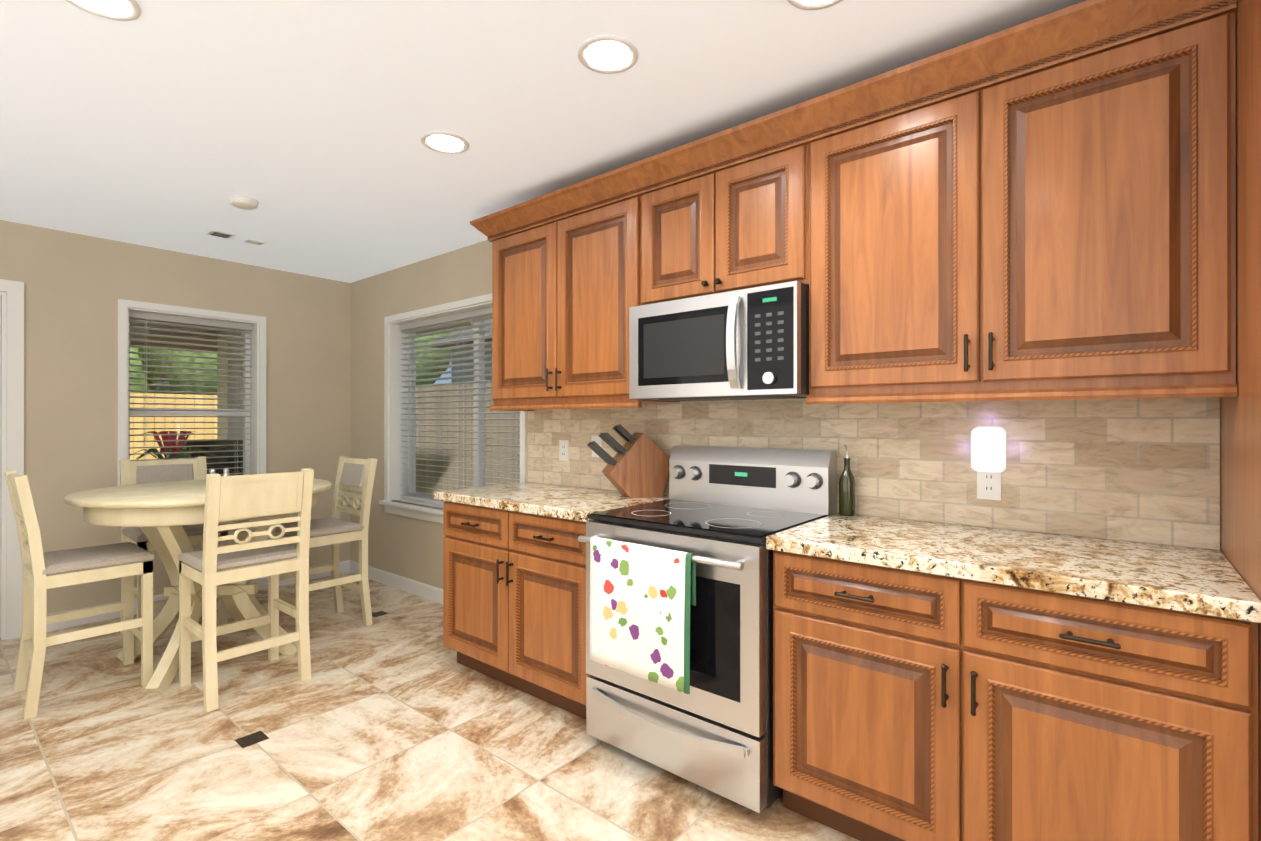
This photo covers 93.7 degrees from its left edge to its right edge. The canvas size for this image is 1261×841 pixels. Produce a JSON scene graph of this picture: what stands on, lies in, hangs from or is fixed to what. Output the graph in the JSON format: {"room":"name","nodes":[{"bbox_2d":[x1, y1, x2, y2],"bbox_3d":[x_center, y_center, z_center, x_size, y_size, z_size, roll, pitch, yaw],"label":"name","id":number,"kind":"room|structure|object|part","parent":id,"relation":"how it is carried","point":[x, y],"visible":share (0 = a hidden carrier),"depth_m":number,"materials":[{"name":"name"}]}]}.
{"room":"kitchen","nodes":[
{"label":"kitchen","id":0,"kind":"room"},
{"bbox_2d":[0,220,349,614],"bbox_3d":[-3.727,0.056,3.581,0.220,2.460,4.390,0,0,39],"label":"wall","id":1,"kind":"structure","parent":0,"point":[77,287],"depth_m":3.84,"materials":[{"name":"paint"}]},
{"bbox_2d":[0,296,0,639],"bbox_3d":[-4.026,0.276,3.180,0.267,2.018,0.870,0,0,39],"label":"door","id":2,"kind":"structure","parent":1,"relation":"in","point":[0,467],"depth_m":3.47,"materials":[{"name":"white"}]},
{"bbox_2d":[0,279,23,639],"bbox_3d":[-4.037,0.230,3.189,0.238,2.110,1.050,0,0,39],"label":"door frame","id":3,"kind":"structure","parent":1,"relation":"attached to","point":[12,374],"depth_m":3.48,"materials":[{"name":"white wood"}]},
{"bbox_2d":[117,299,265,485],"bbox_3d":[-3.136,-0.066,4.247,0.245,1.455,0.910,0,0,39],"label":"window","id":4,"kind":"structure","parent":1,"relation":"in","point":[257,420],"depth_m":4.35,"materials":[{"name":"white"}]},
{"bbox_2d":[129,311,252,474],"bbox_3d":[-3.153,-0.092,4.262,0.056,1.286,0.748,0,0,39],"label":"window blind","id":5,"kind":"object","parent":4,"relation":"attached to","point":[183,320],"visible":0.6,"depth_m":4.24,"materials":[{"name":"white plastic"}]},
{"bbox_2d":[46,560,349,631],"bbox_3d":[-3.636,1.236,3.505,0.014,0.100,3.950,0,0,39],"label":"baseboard","id":6,"kind":"structure","parent":1,"relation":"attached to","point":[262,582],"depth_m":3.93,"materials":[{"name":"white wood"}]},
{"bbox_2d":[0,572,858,840],"bbox_3d":[-0.967,1.343,1.307,7.370,0.120,4.390,0,0,39],"label":"floor","id":7,"kind":"structure","parent":0,"point":[395,721],"depth_m":2.26,"materials":[{"name":"tile"}]},
{"bbox_2d":[5,470,153,718],"bbox_3d":[-2.641,0.762,2.838,0.438,1.050,0.474,0,0,39],"label":"chair","id":8,"kind":"object","parent":7,"relation":"on","point":[42,571],"visible":1,"depth_m":2.78,"materials":[{"name":"beige paint"}]},
{"bbox_2d":[119,456,227,633],"bbox_3d":[-2.803,0.763,3.629,0.474,1.050,0.438,0,0,39],"label":"chair","id":9,"kind":"object","parent":7,"relation":"on","point":[141,472],"visible":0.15,"depth_m":3.63,"materials":[{"name":"beige paint"}]},
{"bbox_2d":[64,478,331,692],"bbox_3d":[-2.290,0.840,3.232,1.170,0.948,1.170,0,0,39],"label":"dining table","id":10,"kind":"object","parent":7,"relation":"on","point":[159,514],"visible":0.58,"depth_m":2.97,"materials":[{"name":"beige paint"}]},
{"bbox_2d":[209,468,229,475],"bbox_3d":[-2.315,0.318,3.328,0.109,0.095,0.042,0,0,-15],"label":"salt","id":11,"kind":"object","parent":10,"relation":"on","point":[225,471],"visible":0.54,"depth_m":3.32,"materials":[{"name":"silver metal"}]},
{"bbox_2d":[178,468,313,711],"bbox_3d":[-1.882,0.762,2.897,0.474,1.050,0.438,0,0,39],"label":"chair","id":12,"kind":"object","parent":7,"relation":"on","point":[210,566],"visible":1,"depth_m":2.80,"materials":[{"name":"beige paint"}]},
{"bbox_2d":[271,456,376,631],"bbox_3d":[-1.925,0.763,3.707,0.438,1.050,0.474,0,0,39],"label":"chair","id":13,"kind":"object","parent":7,"relation":"on","point":[334,530],"visible":0.83,"depth_m":3.71,"materials":[{"name":"beige paint"}]},
{"bbox_2d":[434,482,668,718],"bbox_3d":[-0.396,0.828,2.967,1.112,0.915,0.657,0,0,39],"label":"base cabinet","id":14,"kind":"object","parent":7,"relation":"on","point":[514,585],"visible":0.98,"depth_m":2.71,"materials":[{"name":"brown wood"}]},
{"bbox_2d":[587,424,669,497],"bbox_3d":[-0.010,0.194,2.877,0.402,0.351,0.145,0,0,-19],"label":"knife block","id":15,"kind":"object","parent":14,"relation":"on","point":[637,466],"visible":1,"depth_m":2.83,"materials":[{"name":"brown wood"}]},
{"bbox_2d":[578,445,836,812],"bbox_3d":[0.296,0.702,2.322,0.760,1.165,0.748,0,0,39],"label":"range","id":16,"kind":"object","parent":7,"relation":"on","point":[679,629],"visible":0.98,"depth_m":2.06,"materials":[{"name":"silver metal"}]},
{"bbox_2d":[589,537,695,693],"bbox_3d":[0.030,0.667,2.086,0.451,0.457,0.045,0,0,39],"label":"towel","id":17,"kind":"object","parent":16,"relation":"hanging from","point":[641,596],"depth_m":2.05,"materials":[{"name":"white fabric"}]},
{"bbox_2d":[766,513,1260,840],"bbox_3d":[1.051,0.826,1.776,1.086,0.915,0.657,0,0,39],"label":"base cabinet","id":18,"kind":"object","parent":7,"relation":"on","point":[934,681],"visible":1,"depth_m":1.51,"materials":[{"name":"brown wood"}]},
{"bbox_2d":[839,444,854,516],"bbox_3d":[0.841,0.230,2.297,0.060,0.278,0.060,0,0,39],"label":"oil bottle","id":19,"kind":"object","parent":18,"relation":"on","point":[846,493],"visible":0.98,"depth_m":2.28,"materials":[{"name":"green glass"}]},
{"bbox_2d":[1220,0,1260,840],"bbox_3d":[1.482,0.083,1.421,0.028,2.400,0.658,0,0,39],"label":"end panel","id":20,"kind":"object","parent":7,"relation":"on","point":[1240,427],"visible":0.6,"depth_m":1.34,"materials":[{"name":"brown wood"}]},
{"bbox_2d":[0,0,1085,282],"bbox_3d":[-0.967,-1.227,1.310,7.370,0.100,4.390,0,0,39],"label":"ceiling","id":21,"kind":"structure","parent":0,"point":[176,124],"depth_m":2.17,"materials":[{"name":"white paint"}]},
{"bbox_2d":[65,0,140,20],"bbox_3d":[-1.482,-1.173,1.637,0.196,0.007,0.196,0,0,39],"label":"recessed light","id":22,"kind":"object","parent":21,"relation":"in","point":[124,10],"visible":1,"depth_m":1.68,"materials":[{"name":"white"}]},
{"bbox_2d":[206,230,234,238],"bbox_3d":[-2.578,-1.170,3.718,0.120,0.008,0.120,0,0,39],"label":"ceiling vent","id":23,"kind":"object","parent":21,"relation":"in","point":[216,233],"visible":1,"depth_m":3.71,"materials":[{"name":"white metal"}]},
{"bbox_2d":[228,195,258,209],"bbox_3d":[-2.062,-1.158,3.150,0.136,0.034,0.136,0,0,39],"label":"smoke detector","id":24,"kind":"object","parent":21,"relation":"attached to","point":[243,202],"visible":1,"depth_m":3.12,"materials":[{"name":"white plastic"}]},
{"bbox_2d":[244,239,263,244],"bbox_3d":[-2.470,-1.170,3.882,0.080,0.008,0.090,0,0,39],"label":"ceiling vent","id":25,"kind":"object","parent":21,"relation":"in","point":[251,241],"visible":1,"depth_m":3.87,"materials":[{"name":"white"}]},
{"bbox_2d":[421,131,468,153],"bbox_3d":[-0.784,-1.172,2.500,0.196,0.007,0.196,0,0,39],"label":"recessed light","id":26,"kind":"object","parent":21,"relation":"in","point":[444,142],"visible":1,"depth_m":2.49,"materials":[{"name":"white"}]},
{"bbox_2d":[578,35,638,73],"bbox_3d":[-0.072,-1.173,1.901,0.196,0.007,0.196,0,0,39],"label":"recessed light","id":27,"kind":"object","parent":21,"relation":"in","point":[608,54],"visible":1,"depth_m":1.89,"materials":[{"name":"white"}]},
{"bbox_2d":[787,0,842,9],"bbox_3d":[0.515,-1.173,1.591,0.196,0.007,0.196,0,0,39],"label":"recessed light","id":28,"kind":"object","parent":21,"relation":"in","point":[811,4],"visible":1,"depth_m":1.66,"materials":[{"name":"white"}]},
{"bbox_2d":[350,240,1220,588],"bbox_3d":[0.441,0.055,2.844,7.150,2.460,0.229,0,0,39],"label":"wall","id":29,"kind":"structure","parent":0,"point":[1144,470],"depth_m":2.21,"materials":[{"name":"tile"}]},
{"bbox_2d":[349,560,442,603],"bbox_3d":[-1.490,1.237,4.287,2.306,0.100,0.014,0,0,39],"label":"baseboard","id":30,"kind":"structure","parent":29,"relation":"attached to","point":[422,590],"depth_m":4.47,"materials":[{"name":"white wood"}]},
{"bbox_2d":[379,293,526,523],"bbox_3d":[-1.229,-0.046,4.180,1.715,1.535,0.250,0,0,39],"label":"window","id":31,"kind":"structure","parent":29,"relation":"in","point":[394,461],"depth_m":4.62,"materials":[{"name":"white"}]},
{"bbox_2d":[400,307,519,503],"bbox_3d":[-1.210,-0.072,4.203,1.553,1.366,0.056,0,0,39],"label":"window blind","id":32,"kind":"object","parent":31,"relation":"attached to","point":[463,318],"visible":0.56,"depth_m":4.26,"materials":[{"name":"white plastic"}]},
{"bbox_2d":[559,440,568,460],"bbox_3d":[-0.379,0.171,3.366,0.072,0.116,0.006,0,0,39],"label":"electrical outlet","id":33,"kind":"object","parent":29,"relation":"attached to","point":[563,450],"visible":1,"depth_m":3.36,"materials":[{"name":"white plastic"}]},
{"bbox_2d":[486,184,679,407],"bbox_3d":[-0.270,-0.560,3.078,1.057,0.946,0.328,0,0,39],"label":"upper cabinet","id":34,"kind":"object","parent":29,"relation":"attached to","point":[563,278],"depth_m":2.91,"materials":[{"name":"brown wood"}]},
{"bbox_2d":[592,436,601,456],"bbox_3d":[-0.184,0.141,3.203,0.072,0.116,0.010,0,0,39],"label":"light switch","id":35,"kind":"object","parent":29,"relation":"attached to","point":[597,440],"visible":0.43,"depth_m":3.20,"materials":[{"name":"white plastic"}]},
{"bbox_2d":[634,128,801,306],"bbox_3d":[0.436,-0.765,2.496,0.770,0.536,0.328,0,0,39],"label":"upper cabinet","id":36,"kind":"object","parent":29,"relation":"attached to","point":[731,221],"depth_m":2.35,"materials":[{"name":"brown wood"}]},
{"bbox_2d":[629,281,808,400],"bbox_3d":[0.397,-0.290,2.446,0.762,0.402,0.455,0,0,39],"label":"microwave","id":37,"kind":"object","parent":36,"relation":"attached to","point":[748,344],"visible":1,"depth_m":2.26,"materials":[{"name":"grey metal"}]},
{"bbox_2d":[971,427,1005,499],"bbox_3d":[1.223,0.147,2.021,0.100,0.251,0.046,0,0,39],"label":"outlet","id":38,"kind":"object","parent":29,"relation":"attached to","point":[988,449],"depth_m":2.01,"materials":[{"name":"white plastic"}]},
{"bbox_3d":[1.235,0.214,2.036,0.072,0.116,0.006,0,0,39],"label":"electrical outlet","id":39,"kind":"part","parent":38,"relation":"part of","materials":[{"name":"white plastic"}]},
{"bbox_2d":[802,0,1237,403],"bbox_3d":[1.155,-0.561,1.904,1.087,0.946,0.328,0,0,39],"label":"upper cabinet","id":40,"kind":"object","parent":29,"relation":"attached to","point":[1040,208],"depth_m":1.69,"materials":[{"name":"brown wood"}]},
{"label":"outside","id":41,"kind":"structure","parent":0,"visible":0},
{"bbox_3d":[-6.879,1.507,8.734,60.000,0.170,60.000,0,0,39],"label":"ground","id":42,"kind":"structure","parent":41,"visible":0},
{"bbox_2d":[130,393,216,459],"bbox_3d":[-9.470,0.482,8.278,0.060,1.880,24.000,0,0,39],"label":"fence","id":43,"kind":"object","parent":42,"relation":"on","point":[171,425],"depth_m":10.11,"materials":[{"name":"yellow wood"}]},
{"bbox_2d":[130,332,452,394],"bbox_3d":[-12.148,-1.848,11.012,7.916,6.545,19.747,0,0,39],"label":"trees","id":44,"kind":"object","parent":42,"relation":"on","point":[166,376],"depth_m":12.37,"materials":[{"name":"green plant"}]},
{"bbox_2d":[431,319,491,382],"bbox_3d":[3.878,-0.743,8.427,15.600,4.330,5.600,0,0,39],"label":"neighbouring house","id":45,"kind":"structure","parent":42,"relation":"on","point":[469,360],"depth_m":11.02,"materials":[{"name":"grey"}]},
{"bbox_2d":[416,382,519,494],"bbox_3d":[0.901,0.453,5.346,19.680,1.930,0.060,0,0,39],"label":"fence","id":46,"kind":"object","parent":42,"relation":"on","point":[450,475],"depth_m":7.97,"materials":[{"name":"grey wood"}]},
{"bbox_3d":[-5.295,1.362,4.515,3.370,0.110,7.500,0,0,39],"label":"patio slab","id":47,"kind":"object","parent":42,"relation":"on","visible":0},
{"bbox_2d":[133,431,214,459],"bbox_3d":[-3.741,0.697,4.809,0.714,1.220,0.708,0,0,39],"label":"plant","id":48,"kind":"object","parent":47,"relation":"on","point":[174,449],"depth_m":4.74,"materials":[{"name":"red plant"}]},
{"bbox_2d":[182,439,242,475],"bbox_3d":[-4.171,0.749,6.013,0.480,1.120,0.660,0,0,39],"label":"outdoor grill","id":49,"kind":"object","parent":47,"relation":"on","point":[217,454],"depth_m":5.84,"materials":[{"name":"black metal"}]},
{"bbox_2d":[130,318,473,475],"bbox_3d":[-5.256,0.087,4.484,3.270,2.440,7.500,0,0,39],"label":"patio cover","id":50,"kind":"object","parent":47,"relation":"on","point":[228,419],"depth_m":6.77,"materials":[{"name":"beige"}]}
]}

